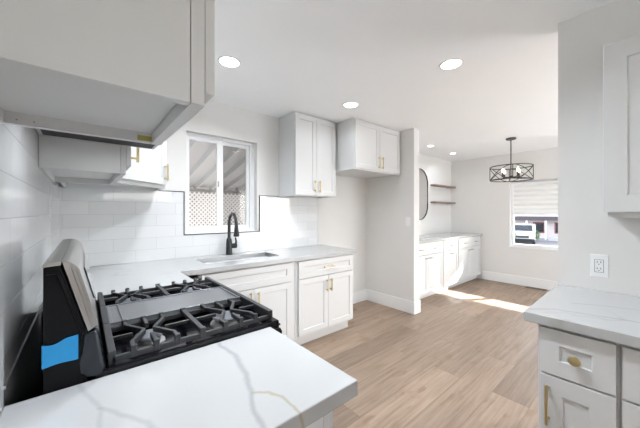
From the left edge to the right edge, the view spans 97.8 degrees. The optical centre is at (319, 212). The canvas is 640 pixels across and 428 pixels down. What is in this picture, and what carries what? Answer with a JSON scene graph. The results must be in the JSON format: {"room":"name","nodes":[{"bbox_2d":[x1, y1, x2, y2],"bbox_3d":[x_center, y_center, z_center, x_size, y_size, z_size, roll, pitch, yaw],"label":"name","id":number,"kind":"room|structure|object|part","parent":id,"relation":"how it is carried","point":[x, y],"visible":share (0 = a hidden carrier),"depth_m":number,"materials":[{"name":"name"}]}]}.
{"room":"kitchen","nodes":[
{"label":"kitchen","id":0,"kind":"room"},
{"bbox_2d":[0,134,58,414],"bbox_3d":[-0.298,0.111,0.040,0.122,2.445,5.460,0,0,-40],"label":"wall","id":1,"kind":"structure","parent":0,"point":[26,380],"depth_m":0.95,"materials":[{"name":"paint"}]},
{"bbox_2d":[4,302,42,388],"bbox_3d":[-0.938,0.380,0.899,0.011,0.007,0.773,0,0,-40],"label":"trim","id":2,"kind":"structure","parent":1,"relation":"attached to","point":[31,328],"depth_m":0.76,"materials":[{"name":"metal"}]},
{"bbox_2d":[0,124,59,413],"bbox_3d":[-0.759,0.027,0.685,0.008,0.786,3.600,0,0,-40],"label":"backsplash","id":3,"kind":"structure","parent":1,"relation":"attached to","point":[29,199],"depth_m":0.77,"materials":[{"name":"tile"}]},
{"bbox_2d":[39,135,138,184],"bbox_3d":[-1.161,-0.639,1.425,0.332,0.934,0.655,0,0,-40],"label":"upper cabinet","id":4,"kind":"object","parent":1,"relation":"attached to","point":[66,160],"visible":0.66,"depth_m":1.18,"materials":[{"name":"paint"}]},
{"bbox_3d":[-1.085,-0.639,1.490,0.019,0.934,0.655,0,0,-40],"label":"frame","id":5,"kind":"part","parent":4,"relation":"part of","materials":[{"name":"paint"}]},
{"bbox_3d":[-0.966,-0.646,1.381,0.019,0.870,0.316,0,0,-40],"label":"door","id":6,"kind":"part","parent":4,"relation":"part of","materials":[{"name":"paint"}]},
{"bbox_3d":[-0.866,-0.301,1.305,0.035,0.130,0.010,0,0,-40],"label":"handle","id":7,"kind":"part","parent":4,"relation":"part of","materials":[{"name":"gold metal"}]},
{"bbox_2d":[0,0,214,144],"bbox_3d":[-0.403,-0.643,0.539,0.344,0.926,0.365,0,0,-40],"label":"upper cabinet","id":8,"kind":"object","parent":1,"relation":"attached to","point":[138,71],"visible":1,"depth_m":0.44,"materials":[{"name":"paint"}]},
{"bbox_3d":[-0.322,-0.643,0.607,0.022,0.926,0.365,0,0,-40],"label":"frame","id":9,"kind":"part","parent":8,"relation":"part of","materials":[{"name":"paint"}]},
{"bbox_3d":[-0.305,-0.644,0.622,0.017,0.874,0.349,0,0,-40],"label":"door","id":10,"kind":"part","parent":8,"relation":"part of","materials":[{"name":"paint"}]},
{"bbox_3d":[-0.738,-0.739,0.925,0.331,0.735,0.640,0,0,-40],"label":"upper cabinet","id":11,"kind":"object","parent":1,"relation":"attached to","visible":0},
{"bbox_2d":[35,128,157,149],"bbox_3d":[-0.719,-0.331,0.943,0.384,0.080,0.644,0,0,-40],"label":"range hood","id":12,"kind":"object","parent":11,"relation":"attached to","point":[43,132],"visible":0.11,"depth_m":1.13,"materials":[{"name":"stainless steel"}]},
{"bbox_2d":[59,100,450,291],"bbox_3d":[0.481,0.111,4.183,6.418,2.445,0.140,0,0,-40],"label":"wall","id":13,"kind":"structure","parent":0,"point":[341,218],"depth_m":3.68,"materials":[{"name":"paint"}]},
{"bbox_2d":[60,140,168,190],"bbox_3d":[-1.455,-0.647,2.026,0.621,0.918,0.635,0,0,-40],"label":"upper cabinet","id":14,"kind":"object","parent":13,"relation":"attached to","point":[151,173],"visible":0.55,"depth_m":2.09,"materials":[{"name":"paint"}]},
{"bbox_3d":[-1.266,-0.647,2.000,0.012,0.918,0.472,0,0,5],"label":"frame","id":15,"kind":"part","parent":14,"relation":"part of","materials":[{"name":"paint"}]},
{"bbox_3d":[-1.248,-0.647,1.998,0.019,0.856,0.448,0,0,5],"label":"door","id":16,"kind":"part","parent":14,"relation":"part of","materials":[{"name":"paint"}]},
{"bbox_3d":[-1.203,-0.314,2.186,0.035,0.130,0.010,0,0,5],"label":"handle","id":17,"kind":"part","parent":14,"relation":"part of","materials":[{"name":"gold metal"}]},
{"bbox_2d":[60,187,317,266],"bbox_3d":[-0.975,0.114,2.855,2.465,0.611,0.008,0,0,-40],"label":"backsplash","id":18,"kind":"structure","parent":13,"relation":"attached to","point":[112,226],"depth_m":2.44,"materials":[{"name":"tile"}]},
{"bbox_2d":[159,190,278,234],"bbox_3d":[-0.966,0.007,2.861,1.266,0.410,0.011,0,0,-40],"label":"trim","id":19,"kind":"structure","parent":13,"relation":"attached to","point":[159,190],"depth_m":2.74,"materials":[{"name":"black metal"}]},
{"bbox_2d":[186,132,253,232],"bbox_3d":[-1.036,-0.287,2.929,0.730,0.974,0.065,0,0,-40],"label":"window","id":20,"kind":"structure","parent":13,"relation":"in","point":[220,142],"depth_m":2.91,"materials":[{"name":"plastic"}]},
{"bbox_3d":[-1.157,-0.287,2.812,0.339,0.914,0.022,0,0,-40],"label":"sash","id":21,"kind":"part","parent":20,"relation":"part of","materials":[{"name":"plastic"}]},
{"bbox_3d":[-0.932,-0.287,3.036,0.333,0.914,0.022,0,0,-40],"label":"sash","id":22,"kind":"part","parent":20,"relation":"part of","materials":[{"name":"plastic"}]},
{"bbox_2d":[186,230,254,233],"bbox_3d":[-0.998,0.203,2.884,0.730,0.006,0.074,0,0,-40],"label":"trim","id":23,"kind":"structure","parent":13,"relation":"attached to","point":[252,230],"depth_m":2.81,"materials":[{"name":"plastic"}]},
{"bbox_2d":[279,111,335,197],"bbox_3d":[-0.132,-0.646,3.333,0.610,0.920,0.365,0,0,-40],"label":"upper cabinet","id":24,"kind":"object","parent":13,"relation":"attached to","point":[307,144],"visible":1,"depth_m":3.19,"materials":[{"name":"paint"}]},
{"bbox_3d":[-0.158,-0.644,3.130,0.297,0.890,0.019,0,0,-40],"label":"door","id":25,"kind":"part","parent":24,"relation":"part of","materials":[{"name":"paint"}]},
{"bbox_3d":[0.072,-0.644,3.324,0.297,0.890,0.019,0,0,-40],"label":"door","id":26,"kind":"part","parent":24,"relation":"part of","materials":[{"name":"paint"}]},
{"bbox_2d":[353,289,365,303],"bbox_3d":[0.354,1.251,3.975,0.941,0.165,0.014,0,0,-40],"label":"baseboard","id":27,"kind":"structure","parent":13,"relation":"attached to","point":[358,296],"depth_m":4.17,"materials":[{"name":"paint"}]},
{"bbox_2d":[336,117,399,178],"bbox_3d":[0.568,-0.807,3.737,0.916,0.598,0.647,0,0,-40],"label":"upper cabinet","id":28,"kind":"object","parent":13,"relation":"attached to","point":[364,149],"visible":0.95,"depth_m":3.44,"materials":[{"name":"paint"}]},
{"bbox_3d":[0.577,-0.806,3.380,0.444,0.566,0.019,0,0,-40],"label":"door","id":29,"kind":"part","parent":28,"relation":"part of","materials":[{"name":"paint"}]},
{"bbox_3d":[0.735,-0.807,3.541,0.916,0.598,0.019,0,0,-40],"label":"frame","id":30,"kind":"part","parent":28,"relation":"part of","materials":[{"name":"paint"}]},
{"bbox_3d":[0.919,-0.806,3.669,0.444,0.566,0.019,0,0,-40],"label":"door","id":31,"kind":"part","parent":28,"relation":"part of","materials":[{"name":"paint"}]},
{"bbox_2d":[419,168,427,219],"bbox_3d":[1.881,-0.346,5.260,0.570,0.970,0.024,0,0,-40],"label":"wall mirror","id":32,"kind":"object","parent":13,"relation":"attached to","point":[423,180],"visible":0.57,"depth_m":5.34,"materials":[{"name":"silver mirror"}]},
{"bbox_2d":[430,184,455,187],"bbox_3d":[2.561,-0.544,5.785,0.888,0.034,0.100,0,0,-40],"label":"shelf","id":33,"kind":"object","parent":13,"relation":"attached to","point":[436,185],"visible":1,"depth_m":5.66,"materials":[{"name":"brown wood"}]},
{"bbox_2d":[430,201,455,203],"bbox_3d":[2.561,-0.204,5.785,0.888,0.034,0.100,0,0,-40],"label":"shelf","id":34,"kind":"object","parent":13,"relation":"attached to","point":[432,201],"visible":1,"depth_m":5.80,"materials":[{"name":"brown wood"}]},
{"bbox_2d":[366,128,418,301],"bbox_3d":[1.020,0.111,4.016,0.128,2.445,0.812,0,0,-40],"label":"partition wall","id":35,"kind":"structure","parent":0,"point":[392,246],"depth_m":3.87,"materials":[{"name":"paint"}]},
{"bbox_2d":[366,289,420,314],"bbox_3d":[1.029,1.251,4.005,0.156,0.165,0.812,0,0,-40],"label":"baseboard","id":36,"kind":"structure","parent":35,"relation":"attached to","point":[411,307],"depth_m":3.88,"materials":[{"name":"paint"}]},
{"bbox_2d":[406,217,410,225],"bbox_3d":[1.175,0.119,3.727,0.008,0.120,0.072,0,0,-40],"label":"switch plate","id":37,"kind":"object","parent":35,"relation":"attached to","point":[408,219],"visible":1,"depth_m":3.72,"materials":[{"name":"white plastic"}]},
{"bbox_2d":[210,0,614,161],"bbox_3d":[2.152,-1.161,2.112,6.540,0.100,5.460,0,0,-40],"label":"ceiling","id":38,"kind":"structure","parent":0,"point":[313,58],"depth_m":2.09,"materials":[{"name":"paint"}]},
{"bbox_2d":[218,56,240,67],"bbox_3d":[-0.668,-1.109,2.057,0.164,0.006,0.164,0,0,-40],"label":"recessed light","id":39,"kind":"object","parent":38,"relation":"in","point":[227,61],"visible":1,"depth_m":2.05,"materials":[{"name":"white plastic"}]},
{"bbox_2d":[343,102,358,107],"bbox_3d":[0.317,-1.109,2.876,0.164,0.006,0.164,0,0,-40],"label":"recessed light","id":40,"kind":"object","parent":38,"relation":"in","point":[347,104],"visible":1,"depth_m":2.86,"materials":[{"name":"white"}]},
{"bbox_2d":[439,58,462,69],"bbox_3d":[0.980,-1.109,2.088,0.164,0.006,0.164,0,0,-40],"label":"recessed light","id":41,"kind":"object","parent":38,"relation":"in","point":[453,63],"visible":1,"depth_m":2.08,"materials":[{"name":"white"}]},
{"bbox_2d":[490,137,533,181],"bbox_3d":[2.853,-0.798,4.172,0.545,0.627,0.545,0,0,-40],"label":"pendant light","id":42,"kind":"object","parent":38,"relation":"hanging from","point":[510,139],"visible":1,"depth_m":4.15,"materials":[{"name":"brown metal"}]},
{"bbox_3d":[2.853,-0.809,4.172,0.014,0.565,0.015,0,0,-40],"label":"stem","id":43,"kind":"part","parent":42,"relation":"part of","materials":[{"name":"brown metal"}]},
{"bbox_3d":[2.853,-0.520,4.172,0.385,0.069,0.385,0,0,-15],"label":"arm","id":44,"kind":"part","parent":42,"relation":"part of","materials":[{"name":"brown metal"}]},
{"bbox_2d":[301,278,549,427],"bbox_3d":[2.152,1.384,2.112,6.540,0.100,5.460,0,0,-40],"label":"floor","id":45,"kind":"structure","parent":0,"point":[469,358],"depth_m":2.54,"materials":[{"name":"brown wood"}]},
{"bbox_2d":[42,239,281,394],"bbox_3d":[-0.623,0.725,1.162,0.697,1.218,0.767,0,0,-40],"label":"gas range","id":46,"kind":"object","parent":45,"relation":"on","point":[124,331],"visible":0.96,"depth_m":0.89,"materials":[{"name":"black metal"}]},
{"bbox_3d":[-0.878,0.124,0.949,0.032,0.017,0.758,0,0,-40],"label":"trim","id":47,"kind":"part","parent":46,"relation":"part of","materials":[{"name":"silver metal"}]},
{"bbox_2d":[42,335,77,368],"bbox_3d":[-0.618,0.331,0.665,0.064,0.064,0.003,0,0,-40],"label":"tape","id":48,"kind":"object","parent":46,"relation":"attached to","point":[65,350],"visible":1,"depth_m":0.67,"materials":[{"name":"blue plastic"}]},
{"bbox_3d":[-0.616,0.234,0.674,0.069,0.186,0.006,0,0,-40],"label":"cap moulding","id":49,"kind":"part","parent":46,"relation":"part of","materials":[{"name":"black plastic"}]},
{"bbox_3d":[-0.839,0.207,0.982,0.068,0.181,0.761,0,0,-40],"label":"panel","id":50,"kind":"part","parent":46,"relation":"part of","materials":[{"name":"silver metal"}]},
{"bbox_3d":[-0.821,0.357,0.997,0.055,0.125,0.763,0,0,-40],"label":"vent trim","id":51,"kind":"part","parent":46,"relation":"part of","materials":[{"name":"metal"}]},
{"bbox_3d":[-0.561,0.415,0.914,0.099,0.021,0.099,0,0,-40],"label":"burner","id":52,"kind":"part","parent":46,"relation":"part of","materials":[{"name":"metal"}]},
{"bbox_3d":[-0.606,0.398,1.179,0.500,0.056,0.234,0,0,-40],"label":"griddle frame","id":53,"kind":"part","parent":46,"relation":"part of","materials":[{"name":"metal"}]},
{"bbox_2d":[94,283,280,379],"bbox_3d":[-0.607,0.423,1.175,0.552,0.031,0.766,0,0,-40],"label":"cooktop","id":54,"kind":"object","parent":46,"relation":"in","point":[122,345],"depth_m":0.94,"materials":[{"name":"black metal"}]},
{"bbox_3d":[-0.362,0.415,1.082,0.120,0.021,0.120,0,0,-40],"label":"burner","id":55,"kind":"part","parent":46,"relation":"part of","materials":[{"name":"metal"}]},
{"bbox_2d":[188,256,294,339],"bbox_3d":[-0.821,0.897,2.546,1.060,0.874,0.652,0,0,-40],"label":"base cabinet","id":56,"kind":"object","parent":45,"relation":"on","point":[272,286],"visible":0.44,"depth_m":2.50,"materials":[{"name":"paint"}]},
{"bbox_2d":[90,245,356,299],"bbox_3d":[-0.589,0.439,2.438,2.515,0.039,1.127,0,0,-40],"label":"countertop","id":57,"kind":"structure","parent":56,"relation":"on","point":[117,277],"depth_m":2.14,"materials":[{"name":"white stone"}]},
{"bbox_2d":[226,212,238,254],"bbox_3d":[-0.838,0.208,2.751,0.118,0.423,0.236,0,0,-40],"label":"faucet","id":58,"kind":"object","parent":57,"relation":"on","point":[229,245],"visible":0.99,"depth_m":2.77,"materials":[{"name":"black metal"}]},
{"bbox_3d":[-0.855,0.126,2.733,0.031,0.258,0.205,0,0,-40],"label":"spout","id":59,"kind":"part","parent":58,"relation":"part of","materials":[{"name":"black metal"}]},
{"bbox_3d":[-0.872,0.305,2.832,0.066,0.109,0.050,0,0,-40],"label":"lever","id":60,"kind":"part","parent":58,"relation":"part of","materials":[{"name":"black metal"}]},
{"bbox_2d":[197,253,278,280],"bbox_3d":[-0.758,0.554,2.637,0.770,0.259,0.364,0,0,-40],"label":"sink","id":61,"kind":"object","parent":57,"relation":"in","point":[255,254],"visible":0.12,"depth_m":2.76,"materials":[{"name":"metal"}]},
{"bbox_3d":[-0.734,0.926,2.251,0.426,0.545,0.019,0,0,-40],"label":"door","id":62,"kind":"part","parent":56,"relation":"part of","materials":[{"name":"paint"}]},
{"bbox_3d":[-0.584,0.558,2.378,0.820,0.172,0.019,0,0,-40],"label":"false drawer","id":63,"kind":"part","parent":56,"relation":"part of","materials":[{"name":"paint"}]},
{"bbox_3d":[-0.419,0.926,2.517,0.390,0.545,0.019,0,0,-40],"label":"door","id":64,"kind":"part","parent":56,"relation":"part of","materials":[{"name":"paint"}]},
{"bbox_2d":[306,411,332,427],"bbox_3d":[-0.307,0.897,0.652,0.637,0.874,0.402,0,0,-40],"label":"base cabinet","id":65,"kind":"object","parent":45,"relation":"on","point":[326,421],"visible":0.02,"depth_m":0.66,"materials":[{"name":"paint"}]},
{"bbox_2d":[0,327,356,427],"bbox_3d":[-0.295,0.439,0.653,0.658,0.039,0.432,0,0,-40],"label":"countertop","id":66,"kind":"structure","parent":65,"relation":"on","point":[262,378],"depth_m":0.65,"materials":[{"name":"stone"}]},
{"bbox_3d":[-0.114,0.840,0.816,0.019,0.760,0.402,0,0,-40],"label":"frame","id":67,"kind":"part","parent":65,"relation":"part of","materials":[{"name":"paint"}]},
{"bbox_3d":[-0.098,0.560,0.829,0.019,0.168,0.382,0,0,-40],"label":"drawer","id":68,"kind":"part","parent":65,"relation":"part of","materials":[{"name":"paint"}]},
{"bbox_2d":[293,253,352,344],"bbox_3d":[-0.106,0.897,3.151,0.800,0.874,0.652,0,0,-40],"label":"base cabinet","id":69,"kind":"object","parent":45,"relation":"on","point":[324,285],"visible":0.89,"depth_m":2.90,"materials":[{"name":"paint"}]},
{"bbox_3d":[-0.065,0.925,2.817,0.377,0.547,0.019,0,0,-40],"label":"door","id":70,"kind":"part","parent":69,"relation":"part of","materials":[{"name":"paint"}]},
{"bbox_3d":[0.080,0.560,2.940,0.757,0.168,0.019,0,0,-40],"label":"drawer","id":71,"kind":"part","parent":69,"relation":"part of","materials":[{"name":"paint"}]},
{"bbox_3d":[0.226,0.925,3.063,0.376,0.547,0.019,0,0,-40],"label":"door","id":72,"kind":"part","parent":69,"relation":"part of","materials":[{"name":"paint"}]},
{"bbox_2d":[419,241,442,298],"bbox_3d":[1.493,0.897,4.518,0.960,0.874,0.627,0,0,-40],"label":"base cabinet","id":73,"kind":"object","parent":45,"relation":"on","point":[430,254],"visible":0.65,"depth_m":4.37,"materials":[{"name":"paint"}]},
{"bbox_3d":[1.484,0.559,4.158,0.458,0.170,0.019,0,0,-40],"label":"drawer","id":74,"kind":"part","parent":73,"relation":"part of","materials":[{"name":"paint"}]},
{"bbox_3d":[1.484,0.943,4.158,0.458,0.582,0.019,0,0,-40],"label":"door","id":75,"kind":"part","parent":73,"relation":"part of","materials":[{"name":"paint"}]},
{"bbox_3d":[1.842,0.559,4.462,0.469,0.170,0.019,0,0,-40],"label":"drawer","id":76,"kind":"part","parent":73,"relation":"part of","materials":[{"name":"paint"}]},
{"bbox_3d":[1.842,0.943,4.462,0.469,0.582,0.019,0,0,-40],"label":"door","id":77,"kind":"part","parent":73,"relation":"part of","materials":[{"name":"paint"}]},
{"bbox_2d":[419,232,481,243],"bbox_3d":[2.042,0.439,4.999,2.699,0.039,0.630,0,0,-40],"label":"countertop","id":78,"kind":"structure","parent":73,"relation":"on","point":[426,238],"depth_m":4.93,"materials":[{"name":"white stone"}]},
{"bbox_2d":[439,239,457,291],"bbox_3d":[2.073,0.897,5.009,0.560,0.874,0.627,0,0,-40],"label":"base cabinet","id":79,"kind":"object","parent":45,"relation":"on","point":[450,247],"visible":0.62,"depth_m":4.80,"materials":[{"name":"paint"}]},
{"bbox_3d":[2.247,0.559,4.803,0.536,0.170,0.019,0,0,-40],"label":"drawer","id":80,"kind":"part","parent":79,"relation":"part of","materials":[{"name":"paint"}]},
{"bbox_3d":[2.247,0.943,4.803,0.536,0.582,0.019,0,0,-40],"label":"door","id":81,"kind":"part","parent":79,"relation":"part of","materials":[{"name":"paint"}]},
{"bbox_2d":[454,236,479,285],"bbox_3d":[2.680,0.897,5.522,1.030,0.874,0.627,0,0,-40],"label":"base cabinet","id":82,"kind":"object","parent":45,"relation":"on","point":[469,247],"visible":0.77,"depth_m":5.27,"materials":[{"name":"paint"}]},
{"bbox_3d":[2.656,0.559,5.149,0.488,0.170,0.019,0,0,-40],"label":"drawer","id":83,"kind":"part","parent":82,"relation":"part of","materials":[{"name":"paint"}]},
{"bbox_3d":[2.656,0.943,5.149,0.488,0.582,0.019,0,0,-40],"label":"door","id":84,"kind":"part","parent":82,"relation":"part of","materials":[{"name":"paint"}]},
{"bbox_3d":[3.037,0.559,5.472,0.499,0.170,0.019,0,0,-40],"label":"drawer","id":85,"kind":"part","parent":82,"relation":"part of","materials":[{"name":"paint"}]},
{"bbox_3d":[3.037,0.943,5.472,0.499,0.582,0.019,0,0,-40],"label":"door","id":86,"kind":"part","parent":82,"relation":"part of","materials":[{"name":"paint"}]},
{"bbox_2d":[526,286,546,290],"bbox_3d":[3.795,1.331,4.904,0.105,0.005,0.290,0,0,-40],"label":"floor vent","id":87,"kind":"object","parent":45,"relation":"in","point":[526,286],"visible":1,"depth_m":4.90,"materials":[{"name":"metal"}]},
{"bbox_2d":[538,324,619,427],"bbox_3d":[1.230,0.897,1.288,0.697,0.874,0.238,0,0,-40],"label":"base cabinet","id":88,"kind":"object","parent":45,"relation":"on","point":[579,374],"visible":0.75,"depth_m":1.08,"materials":[{"name":"paint"}]},
{"bbox_3d":[0.924,0.778,1.137,0.035,0.160,0.010,0,0,-40],"label":"handle","id":89,"kind":"part","parent":88,"relation":"part of","materials":[{"name":"gold metal"}]},
{"bbox_3d":[0.980,0.572,1.076,0.028,0.038,0.040,0,0,-40],"label":"knob","id":90,"kind":"part","parent":88,"relation":"part of","materials":[{"name":"gold metal"}]},
{"bbox_3d":[0.999,0.568,1.091,0.019,0.184,0.219,0,0,-40],"label":"drawer","id":91,"kind":"part","parent":88,"relation":"part of","materials":[{"name":"paint"}]},
{"bbox_3d":[0.999,0.933,1.091,0.019,0.531,0.219,0,0,-40],"label":"door","id":92,"kind":"part","parent":88,"relation":"part of","materials":[{"name":"paint"}]},
{"bbox_2d":[620,344,639,427],"bbox_3d":[1.468,0.897,1.005,0.697,0.874,0.500,0,0,-40],"label":"base cabinet","id":93,"kind":"object","parent":45,"relation":"on","point":[629,356],"visible":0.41,"depth_m":0.98,"materials":[{"name":"paint"}]},
{"bbox_2d":[523,284,639,347],"bbox_3d":[1.388,0.439,1.111,0.694,0.039,0.796,0,0,-40],"label":"countertop","id":94,"kind":"structure","parent":93,"relation":"on","point":[609,316],"depth_m":1.17,"materials":[{"name":"grey stone"}]},
{"bbox_3d":[1.234,0.798,0.811,0.019,0.261,0.482,0,0,-40],"label":"drawer","id":95,"kind":"part","parent":93,"relation":"part of","materials":[{"name":"paint"}]},
{"bbox_3d":[1.234,0.568,0.811,0.019,0.184,0.482,0,0,-40],"label":"drawer","id":96,"kind":"part","parent":93,"relation":"part of","materials":[{"name":"paint"}]},
{"bbox_2d":[451,147,557,281],"bbox_3d":[4.602,0.111,4.171,0.140,2.445,5.200,0,0,-40],"label":"wall","id":97,"kind":"structure","parent":0,"point":[482,205],"depth_m":5.44,"materials":[{"name":"paint"}]},
{"bbox_2d":[482,271,557,289],"bbox_3d":[4.743,1.251,3.885,0.014,0.165,4.580,0,0,-40],"label":"baseboard","id":98,"kind":"structure","parent":97,"relation":"attached to","point":[506,278],"depth_m":5.13,"materials":[{"name":"paint"}]},
{"bbox_2d":[509,179,557,250],"bbox_3d":[4.236,0.035,4.583,0.137,1.233,1.926,0,0,-40],"label":"window","id":99,"kind":"structure","parent":97,"relation":"in","point":[512,243],"depth_m":5.27,"materials":[{"name":"plastic"}]},
{"bbox_3d":[4.213,0.641,4.564,0.077,0.022,1.926,0,0,-40],"label":"sill","id":100,"kind":"part","parent":99,"relation":"part of","materials":[{"name":"paint"}]},
{"bbox_2d":[513,181,557,214],"bbox_3d":[4.227,-0.256,4.548,0.066,0.580,1.835,0,0,-40],"label":"window blind","id":101,"kind":"object","parent":99,"relation":"attached to","point":[531,198],"visible":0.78,"depth_m":4.98,"materials":[{"name":"plastic"}]},
{"bbox_3d":[4.231,0.018,4.551,0.024,0.032,1.827,0,0,-40],"label":"rail","id":102,"kind":"part","parent":101,"relation":"part of","materials":[{"name":"plastic"}]},
{"bbox_2d":[558,0,639,296],"bbox_3d":[2.051,0.111,0.957,0.120,2.445,1.886,0,0,-40],"label":"wall","id":103,"kind":"structure","parent":0,"point":[584,229],"depth_m":1.54,"materials":[{"name":"paint"}]},
{"bbox_2d":[590,254,608,277],"bbox_3d":[1.504,0.286,1.505,0.009,0.121,0.071,0,0,-40],"label":"wall outlet","id":104,"kind":"object","parent":103,"relation":"attached to","point":[599,264],"visible":1,"depth_m":1.50,"materials":[{"name":"white plastic"}]},
{"bbox_2d":[594,259,603,272],"bbox_3d":[1.501,0.286,1.503,0.003,0.069,0.036,0,0,-40],"label":"receptacle","id":105,"kind":"object","parent":104,"relation":"attached to","point":[598,263],"depth_m":1.50,"materials":[{"name":"white plastic"}]},
{"bbox_2d":[603,35,639,217],"bbox_3d":[1.619,-0.363,1.077,0.385,0.772,0.718,0,0,-40],"label":"upper cabinet","id":106,"kind":"object","parent":103,"relation":"attached to","point":[621,59],"visible":1,"depth_m":1.21,"materials":[{"name":"paint"}]},
{"bbox_3d":[1.524,-0.363,0.992,0.019,0.772,0.700,0,0,-40],"label":"frame","id":107,"kind":"part","parent":106,"relation":"part of","materials":[{"name":"paint"}]},
{"label":"outside","id":108,"kind":"structure","parent":0,"visible":0},
{"bbox_3d":[16.415,2.734,17.567,72.000,0.200,80.000,0,0,-40],"label":"ground","id":109,"kind":"structure","parent":108,"visible":0},
{"bbox_2d":[189,187,245,226],"bbox_3d":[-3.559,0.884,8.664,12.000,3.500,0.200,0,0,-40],"label":"fence","id":110,"kind":"object","parent":109,"relation":"on","point":[189,187],"visible":0.02,"depth_m":8.69,"materials":[{"name":"white wood"}]},
{"bbox_2d":[515,214,557,239],"bbox_3d":[25.497,-0.816,31.141,10.200,6.900,22.600,0,0,-40],"label":"house","id":111,"kind":"structure","parent":109,"relation":"on","point":[546,225],"depth_m":28.23,"materials":[{"name":"paint"}]},
{"bbox_3d":[22.569,1.534,28.796,0.020,0.860,0.760,0,0,-40],"label":"pane","id":112,"kind":"part","parent":111,"relation":"part of","materials":[{"name":"black glass"}]},
{"bbox_3d":[22.150,1.709,27.394,0.150,1.850,0.140,0,0,-40],"label":"porch post","id":113,"kind":"part","parent":111,"relation":"part of","materials":[{"name":"white wood"}]},
{"bbox_2d":[548,237,557,240],"bbox_3d":[27.282,2.459,19.816,0.300,0.350,17.400,0,0,-40],"label":"wall","id":114,"kind":"structure","parent":109,"relation":"on","point":[549,238],"depth_m":26.10,"materials":[{"name":"paint"}]},
{"bbox_3d":[-1.593,2.084,4.790,10.000,1.100,3.455,0,0,-40],"label":"patio slab","id":115,"kind":"object","parent":109,"relation":"on","visible":0},
{"bbox_2d":[189,140,245,194],"bbox_3d":[-1.487,0.177,4.588,6.300,2.714,3.000,0,0,-40],"label":"patio cover","id":116,"kind":"object","parent":115,"relation":"on","point":[202,155],"visible":0.08,"depth_m":4.78,"materials":[{"name":"paint"}]},
{"bbox_2d":[189,191,245,226],"bbox_3d":[-2.321,0.425,5.651,5.200,1.697,0.030,0,0,-40],"label":"lattice panel","id":117,"kind":"object","parent":116,"relation":"attached to","point":[190,193],"visible":0.06,"depth_m":5.74,"materials":[{"name":"white wood"}]},
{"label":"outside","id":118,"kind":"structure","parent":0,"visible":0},
{"bbox_2d":[515,240,557,245],"bbox_3d":[19.851,2.626,20.473,9.000,0.015,80.000,0,0,-40],"label":"road","id":119,"kind":"structure","parent":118,"point":[537,242],"depth_m":23.73,"materials":[{"name":"grey asphalt"}]},
{"bbox_2d":[515,223,535,244],"bbox_3d":[17.813,1.809,24.536,1.782,1.620,4.456,0,0,38],"label":"car","id":120,"kind":"object","parent":119,"relation":"on","point":[524,232],"visible":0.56,"depth_m":23.15,"materials":[{"name":"white paint"}]},
{"bbox_2d":[515,235,528,237],"bbox_3d":[16.492,1.969,22.831,0.950,0.200,0.060,0,0,38],"label":"grille","id":121,"kind":"object","parent":120,"relation":"attached to","point":[517,236],"depth_m":22.79,"materials":[{"name":"grey metal"}]},
{"bbox_2d":[535,230,539,239],"bbox_3d":[20.192,2.115,26.403,1.027,1.048,1.036,0,0,-10],"label":"bush","id":122,"kind":"object","parent":119,"relation":"on","point":[536,231],"visible":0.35,"depth_m":26.12,"materials":[{"name":"green plant"}]}
]}

